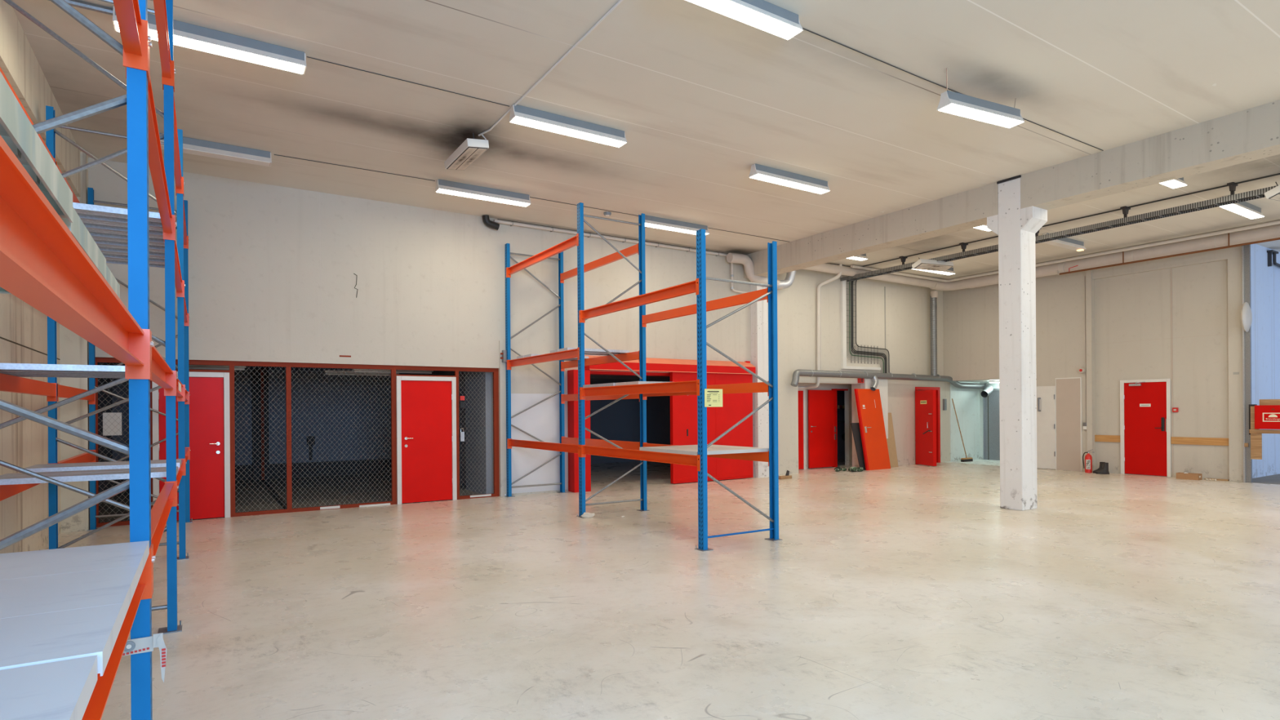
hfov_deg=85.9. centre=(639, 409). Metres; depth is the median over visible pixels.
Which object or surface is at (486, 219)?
pipe
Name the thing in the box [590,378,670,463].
wall
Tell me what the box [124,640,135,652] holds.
washer
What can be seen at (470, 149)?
heater
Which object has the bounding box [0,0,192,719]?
rack
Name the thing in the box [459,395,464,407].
switch
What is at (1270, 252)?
wall bracket
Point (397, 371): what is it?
lamp
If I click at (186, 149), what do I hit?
diffuser
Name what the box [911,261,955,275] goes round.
lamp
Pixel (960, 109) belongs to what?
diffuser
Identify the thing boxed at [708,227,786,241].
cable
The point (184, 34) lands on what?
lamp
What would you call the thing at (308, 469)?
baseboard
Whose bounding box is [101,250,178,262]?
panel
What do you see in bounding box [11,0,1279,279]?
ceiling
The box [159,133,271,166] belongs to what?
lamp
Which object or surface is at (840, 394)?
wall
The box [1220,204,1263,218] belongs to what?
diffuser
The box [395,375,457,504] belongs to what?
door
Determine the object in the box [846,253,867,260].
lamp
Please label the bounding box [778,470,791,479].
wood offcut
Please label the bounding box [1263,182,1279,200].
lamp
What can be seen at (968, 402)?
wall niche
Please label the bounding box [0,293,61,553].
wall
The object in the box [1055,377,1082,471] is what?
panel
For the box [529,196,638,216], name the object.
cable
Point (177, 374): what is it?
beam
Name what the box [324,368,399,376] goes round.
lamp
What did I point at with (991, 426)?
door
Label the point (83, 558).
panel
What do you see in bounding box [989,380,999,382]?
lamp
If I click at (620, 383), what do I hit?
panel
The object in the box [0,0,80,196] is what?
wall
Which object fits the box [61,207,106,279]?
panel
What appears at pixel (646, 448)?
panel
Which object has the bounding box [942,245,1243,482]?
wall
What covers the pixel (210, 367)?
lamp
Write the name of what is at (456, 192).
diffuser
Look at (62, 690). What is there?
panel
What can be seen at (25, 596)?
panel
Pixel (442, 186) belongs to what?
lamp
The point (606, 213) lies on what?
smoke detector
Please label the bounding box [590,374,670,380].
ceiling
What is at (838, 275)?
pipe
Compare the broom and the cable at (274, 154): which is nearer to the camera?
the cable at (274, 154)
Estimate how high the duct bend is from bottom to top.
0.712 m
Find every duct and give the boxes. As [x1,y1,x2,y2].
[791,368,993,397]
[840,275,880,370]
[929,290,938,375]
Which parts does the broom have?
handle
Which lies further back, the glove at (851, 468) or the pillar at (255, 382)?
the glove at (851, 468)
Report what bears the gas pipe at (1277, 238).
attached to the ceiling at (700, 96)
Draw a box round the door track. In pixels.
[1241,244,1252,483]
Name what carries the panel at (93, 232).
on the rack at (42, 264)
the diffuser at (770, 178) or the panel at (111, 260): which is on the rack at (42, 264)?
the panel at (111, 260)
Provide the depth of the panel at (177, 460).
6.45 m
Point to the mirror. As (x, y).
(1246, 313)
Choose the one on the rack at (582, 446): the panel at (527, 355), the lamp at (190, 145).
the panel at (527, 355)
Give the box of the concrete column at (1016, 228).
[986,174,1047,511]
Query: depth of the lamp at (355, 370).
12.31 m
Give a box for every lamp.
[112,6,306,74]
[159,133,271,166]
[188,364,229,369]
[234,365,246,370]
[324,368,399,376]
[352,368,391,373]
[395,369,433,373]
[435,178,531,206]
[508,103,626,147]
[644,214,709,235]
[685,0,804,39]
[748,164,830,194]
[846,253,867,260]
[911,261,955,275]
[937,90,1025,128]
[974,224,991,231]
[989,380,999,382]
[1042,232,1085,250]
[1159,177,1187,188]
[1220,195,1264,218]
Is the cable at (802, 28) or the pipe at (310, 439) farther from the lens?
the pipe at (310, 439)
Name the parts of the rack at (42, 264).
post, post, post, tape strip, foot plate, post, post, foot plate, post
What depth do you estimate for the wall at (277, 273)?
12.29 m
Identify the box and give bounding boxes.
[1176,471,1202,479]
[1248,399,1279,459]
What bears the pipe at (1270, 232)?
attached to the ceiling at (700, 96)
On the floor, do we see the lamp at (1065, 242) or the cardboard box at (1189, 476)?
the cardboard box at (1189, 476)
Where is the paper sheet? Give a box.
[102,412,121,435]
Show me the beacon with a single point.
(860, 380)
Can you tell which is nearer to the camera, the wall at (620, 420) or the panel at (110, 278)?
the panel at (110, 278)
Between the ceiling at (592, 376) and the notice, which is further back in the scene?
the ceiling at (592, 376)
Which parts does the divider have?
frame post, rail, rail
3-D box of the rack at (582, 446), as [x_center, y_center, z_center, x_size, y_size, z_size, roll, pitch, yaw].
[-0.411,-0.746,10.592,1.215,4.698,6.030,0,0,-32]
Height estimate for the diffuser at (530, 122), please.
0.012 m
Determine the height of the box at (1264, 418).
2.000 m
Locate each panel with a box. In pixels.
[0,71,72,222]
[0,265,119,298]
[0,363,124,373]
[0,371,124,375]
[0,466,177,476]
[0,468,177,484]
[0,540,149,580]
[0,565,138,621]
[0,603,123,675]
[0,655,97,719]
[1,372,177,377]
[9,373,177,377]
[23,461,180,472]
[29,458,181,466]
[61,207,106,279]
[72,202,162,227]
[80,218,163,235]
[86,227,176,243]
[91,235,177,250]
[97,244,177,256]
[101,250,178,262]
[105,257,179,267]
[516,355,577,360]
[524,354,588,359]
[550,349,613,355]
[559,347,629,354]
[582,384,592,387]
[592,383,602,386]
[602,382,615,386]
[615,382,626,386]
[626,381,666,385]
[639,444,719,451]
[653,444,737,453]
[666,446,750,453]
[681,447,768,455]
[942,399,946,410]
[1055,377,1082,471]
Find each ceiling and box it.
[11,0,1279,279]
[105,362,354,370]
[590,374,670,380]
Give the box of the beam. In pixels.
[743,99,1279,278]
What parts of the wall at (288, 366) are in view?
frame post, rail, frame post, door head rail, frame post, rail, frame post, rail, rail, frame post, door head rail, frame post, rail, frame post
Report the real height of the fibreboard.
1.472 m
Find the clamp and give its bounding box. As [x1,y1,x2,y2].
[500,350,506,362]
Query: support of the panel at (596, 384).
on the rack at (582, 446)
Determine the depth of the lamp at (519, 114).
8.37 m
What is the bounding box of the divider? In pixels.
[259,366,286,509]
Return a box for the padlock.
[459,428,464,441]
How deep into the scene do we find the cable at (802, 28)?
7.30 m
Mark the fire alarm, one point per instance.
(1082, 370)
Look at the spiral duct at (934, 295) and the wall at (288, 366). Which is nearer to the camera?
the wall at (288, 366)
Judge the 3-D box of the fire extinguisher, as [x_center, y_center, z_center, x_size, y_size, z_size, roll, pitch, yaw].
[10.839,1.239,16.604,0.232,0.570,0.153,0,0,26]
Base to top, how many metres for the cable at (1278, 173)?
0.023 m
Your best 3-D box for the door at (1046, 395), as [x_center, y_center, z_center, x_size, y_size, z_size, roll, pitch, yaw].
[10.382,0.457,17.663,0.126,2.120,0.532,0,0,-32]
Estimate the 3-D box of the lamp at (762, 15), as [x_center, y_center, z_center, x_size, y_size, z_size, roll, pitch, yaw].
[0.781,-3.493,5.869,1.524,0.166,0.192,0,0,-32]
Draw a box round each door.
[151,371,230,520]
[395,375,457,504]
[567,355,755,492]
[798,389,805,469]
[808,388,848,468]
[853,388,890,470]
[915,386,940,466]
[982,388,999,460]
[1036,386,1055,469]
[1120,378,1171,476]
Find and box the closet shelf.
[836,408,844,422]
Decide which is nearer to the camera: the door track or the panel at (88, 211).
the panel at (88, 211)
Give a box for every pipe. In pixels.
[306,435,315,460]
[482,215,746,293]
[798,263,842,389]
[801,224,1279,290]
[850,220,1279,282]
[1057,232,1279,275]
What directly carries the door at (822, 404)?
in the door frame
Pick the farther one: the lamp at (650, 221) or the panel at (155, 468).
the lamp at (650, 221)
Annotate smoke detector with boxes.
[603,211,611,216]
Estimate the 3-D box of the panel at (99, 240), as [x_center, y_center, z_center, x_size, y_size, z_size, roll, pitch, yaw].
[-4.528,-1.427,5.715,1.118,0.048,0.295,0,0,-32]
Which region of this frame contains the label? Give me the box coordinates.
[178,382,181,392]
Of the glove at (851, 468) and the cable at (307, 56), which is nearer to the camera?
the cable at (307, 56)
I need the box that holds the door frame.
[798,382,852,468]
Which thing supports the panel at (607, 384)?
on the rack at (582, 446)
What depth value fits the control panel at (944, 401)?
20.07 m
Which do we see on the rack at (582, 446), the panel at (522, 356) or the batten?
the panel at (522, 356)
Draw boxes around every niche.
[949,381,999,461]
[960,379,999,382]
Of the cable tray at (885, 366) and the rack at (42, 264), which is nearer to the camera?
the rack at (42, 264)
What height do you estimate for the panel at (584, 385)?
0.048 m
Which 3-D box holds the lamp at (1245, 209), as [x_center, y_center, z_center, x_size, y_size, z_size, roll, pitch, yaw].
[10.597,-3.561,12.089,1.524,0.166,0.192,0,0,-32]
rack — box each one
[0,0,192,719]
[505,202,782,551]
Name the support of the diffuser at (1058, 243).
attached to the lamp at (1065, 242)
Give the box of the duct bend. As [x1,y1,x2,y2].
[726,253,795,289]
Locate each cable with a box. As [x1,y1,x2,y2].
[274,154,435,181]
[306,56,509,106]
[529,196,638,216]
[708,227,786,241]
[802,27,1103,151]
[862,173,1279,266]
[1084,275,1085,422]
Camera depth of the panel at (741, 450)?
8.19 m
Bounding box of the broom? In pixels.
[951,398,973,462]
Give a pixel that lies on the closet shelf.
(842, 408)
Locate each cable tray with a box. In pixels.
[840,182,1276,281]
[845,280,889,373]
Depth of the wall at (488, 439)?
13.29 m
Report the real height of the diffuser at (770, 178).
0.012 m
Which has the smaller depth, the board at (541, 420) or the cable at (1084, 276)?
the board at (541, 420)
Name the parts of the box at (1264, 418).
timber frame, sign plate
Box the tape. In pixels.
[122,647,165,666]
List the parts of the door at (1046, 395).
pull handle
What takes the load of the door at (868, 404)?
on the floor
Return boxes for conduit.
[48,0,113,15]
[478,0,623,136]
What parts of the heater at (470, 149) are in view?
frame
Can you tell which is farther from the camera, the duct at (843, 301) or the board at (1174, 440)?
the duct at (843, 301)
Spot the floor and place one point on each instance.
(909, 592)
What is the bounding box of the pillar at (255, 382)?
[251,368,269,480]
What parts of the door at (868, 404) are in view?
door edge frame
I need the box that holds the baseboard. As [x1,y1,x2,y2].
[112,458,391,486]
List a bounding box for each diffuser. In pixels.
[160,144,270,166]
[436,188,529,206]
[510,116,626,147]
[644,222,708,235]
[749,173,829,194]
[846,256,866,260]
[911,268,955,275]
[937,103,1023,128]
[1042,240,1084,250]
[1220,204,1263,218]
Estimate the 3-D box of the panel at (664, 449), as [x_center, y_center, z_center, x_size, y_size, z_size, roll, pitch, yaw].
[0.716,0.506,8.835,1.123,0.048,0.305,0,0,-32]
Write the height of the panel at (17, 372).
0.048 m
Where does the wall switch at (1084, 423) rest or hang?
attached to the wall at (1175, 318)
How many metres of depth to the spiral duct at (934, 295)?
19.47 m
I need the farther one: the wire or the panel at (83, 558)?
the wire
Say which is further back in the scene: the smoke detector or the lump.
the smoke detector
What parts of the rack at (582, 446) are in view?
post, post, post, post, post, foot plate, post, foot plate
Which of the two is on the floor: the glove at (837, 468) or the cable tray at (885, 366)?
the glove at (837, 468)
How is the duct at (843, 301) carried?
attached to the wall at (277, 273)
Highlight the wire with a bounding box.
[946,67,947,90]
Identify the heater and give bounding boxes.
[444,132,488,170]
[911,257,953,271]
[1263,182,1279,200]
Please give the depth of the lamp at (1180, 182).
10.54 m
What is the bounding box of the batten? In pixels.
[1204,478,1229,480]
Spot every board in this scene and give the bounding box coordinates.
[511,393,567,493]
[850,422,866,470]
[1094,435,1119,442]
[1170,436,1228,445]
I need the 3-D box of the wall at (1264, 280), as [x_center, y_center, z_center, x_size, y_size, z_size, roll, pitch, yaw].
[15.804,-1.096,16.693,7.400,5.170,0.200,0,0,-32]
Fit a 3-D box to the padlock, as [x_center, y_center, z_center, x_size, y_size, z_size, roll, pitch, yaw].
[-3.218,0.455,12.434,0.070,0.234,0.040,0,0,-32]
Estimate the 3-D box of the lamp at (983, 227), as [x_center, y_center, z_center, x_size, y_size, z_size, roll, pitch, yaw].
[6.160,-3.530,12.822,1.524,0.166,0.192,0,0,-32]
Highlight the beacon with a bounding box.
[857,377,863,382]
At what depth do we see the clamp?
12.73 m
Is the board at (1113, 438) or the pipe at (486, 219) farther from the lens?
the board at (1113, 438)
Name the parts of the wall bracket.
plate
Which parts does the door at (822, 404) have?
frame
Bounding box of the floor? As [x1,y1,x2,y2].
[40,459,1279,719]
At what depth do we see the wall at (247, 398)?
16.96 m
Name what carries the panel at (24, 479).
on the rack at (42, 264)
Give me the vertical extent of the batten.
0.030 m
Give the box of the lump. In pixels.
[581,512,595,517]
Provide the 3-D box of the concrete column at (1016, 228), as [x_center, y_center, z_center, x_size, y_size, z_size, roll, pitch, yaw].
[5.951,-1.024,10.841,0.450,5.165,0.720,0,0,-32]
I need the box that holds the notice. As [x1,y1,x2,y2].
[704,388,722,407]
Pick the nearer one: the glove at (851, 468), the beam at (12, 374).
the beam at (12, 374)
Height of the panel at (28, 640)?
0.048 m
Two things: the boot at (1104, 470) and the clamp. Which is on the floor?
the boot at (1104, 470)
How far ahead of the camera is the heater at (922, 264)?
15.40 m
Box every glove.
[834,466,846,471]
[848,466,863,471]
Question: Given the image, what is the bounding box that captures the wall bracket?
[1266,249,1279,266]
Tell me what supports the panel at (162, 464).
on the rack at (42, 264)
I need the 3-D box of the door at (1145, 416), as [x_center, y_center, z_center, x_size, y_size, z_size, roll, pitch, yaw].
[11.626,0.411,15.855,0.168,2.215,1.000,0,0,-32]
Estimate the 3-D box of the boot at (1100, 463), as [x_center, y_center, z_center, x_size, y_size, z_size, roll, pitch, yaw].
[11.004,1.388,16.458,0.270,0.270,0.116,0,0,38]
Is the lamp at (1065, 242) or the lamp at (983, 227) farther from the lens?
the lamp at (1065, 242)
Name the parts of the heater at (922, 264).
frame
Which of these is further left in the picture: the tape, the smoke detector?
the tape
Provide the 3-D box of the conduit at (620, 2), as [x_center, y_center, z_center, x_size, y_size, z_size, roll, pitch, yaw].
[1.322,-3.568,3.584,0.083,0.025,12.603,0,0,-32]
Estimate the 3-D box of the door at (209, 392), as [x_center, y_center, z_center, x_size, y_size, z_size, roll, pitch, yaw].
[-6.687,0.542,10.263,0.965,2.210,0.179,0,0,-32]
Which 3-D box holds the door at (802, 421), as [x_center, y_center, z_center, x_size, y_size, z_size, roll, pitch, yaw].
[3.983,0.507,17.901,0.850,2.130,0.058,0,0,-32]
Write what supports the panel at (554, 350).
on the rack at (582, 446)
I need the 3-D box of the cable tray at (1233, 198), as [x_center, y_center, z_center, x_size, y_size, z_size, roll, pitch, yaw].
[9.468,-3.489,11.163,0.252,0.295,15.650,0,0,-32]
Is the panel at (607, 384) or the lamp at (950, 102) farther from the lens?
the panel at (607, 384)
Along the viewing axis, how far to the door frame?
19.11 m
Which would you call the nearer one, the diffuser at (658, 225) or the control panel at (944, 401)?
the diffuser at (658, 225)
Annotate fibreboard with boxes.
[886,413,897,467]
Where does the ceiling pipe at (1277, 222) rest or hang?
attached to the ceiling at (700, 96)
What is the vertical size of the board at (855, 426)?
1.222 m
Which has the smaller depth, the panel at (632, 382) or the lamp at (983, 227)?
the panel at (632, 382)
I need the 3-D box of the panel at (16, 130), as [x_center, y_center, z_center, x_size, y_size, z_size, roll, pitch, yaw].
[-1.268,-0.326,0.611,1.127,0.048,0.490,0,0,-32]
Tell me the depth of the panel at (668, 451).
8.38 m
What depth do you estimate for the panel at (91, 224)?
5.37 m
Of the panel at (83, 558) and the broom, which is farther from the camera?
the broom
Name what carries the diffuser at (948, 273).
attached to the lamp at (950, 271)
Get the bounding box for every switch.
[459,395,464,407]
[1083,422,1086,429]
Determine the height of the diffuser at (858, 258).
0.012 m
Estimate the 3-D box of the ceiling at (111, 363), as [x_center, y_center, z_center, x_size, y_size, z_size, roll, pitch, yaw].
[-7.168,-1.060,14.052,6.800,0.180,6.400,0,0,-32]
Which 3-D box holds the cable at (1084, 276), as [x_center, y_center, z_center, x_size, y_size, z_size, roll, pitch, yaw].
[10.931,-1.476,16.878,0.019,3.600,0.019,0,0,-32]
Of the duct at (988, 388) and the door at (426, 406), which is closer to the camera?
the door at (426, 406)
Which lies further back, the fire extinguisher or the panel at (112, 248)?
the fire extinguisher
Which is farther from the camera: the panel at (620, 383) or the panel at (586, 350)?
the panel at (586, 350)
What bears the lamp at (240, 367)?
hanging from the wall at (288, 366)
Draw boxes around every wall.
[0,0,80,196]
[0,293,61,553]
[59,151,950,532]
[95,357,499,527]
[97,362,465,493]
[465,371,493,493]
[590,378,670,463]
[836,390,844,459]
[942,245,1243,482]
[1250,244,1279,478]
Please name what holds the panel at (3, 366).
on the rack at (42, 264)
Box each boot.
[1093,462,1105,473]
[1095,462,1109,474]
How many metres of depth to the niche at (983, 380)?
20.01 m
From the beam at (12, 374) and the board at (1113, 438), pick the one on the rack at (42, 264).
the beam at (12, 374)
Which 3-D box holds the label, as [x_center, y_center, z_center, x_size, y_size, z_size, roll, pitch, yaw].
[-4.174,-0.203,6.234,0.002,0.075,0.800,0,0,-32]
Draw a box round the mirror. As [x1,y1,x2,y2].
[1240,302,1252,332]
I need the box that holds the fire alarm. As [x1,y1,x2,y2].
[1078,367,1086,373]
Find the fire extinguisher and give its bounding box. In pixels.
[1082,448,1093,472]
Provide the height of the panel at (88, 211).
0.048 m
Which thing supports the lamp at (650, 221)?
attached to the ceiling at (700, 96)
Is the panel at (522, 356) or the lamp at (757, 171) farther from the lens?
the panel at (522, 356)
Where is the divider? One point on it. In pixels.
(268, 486)

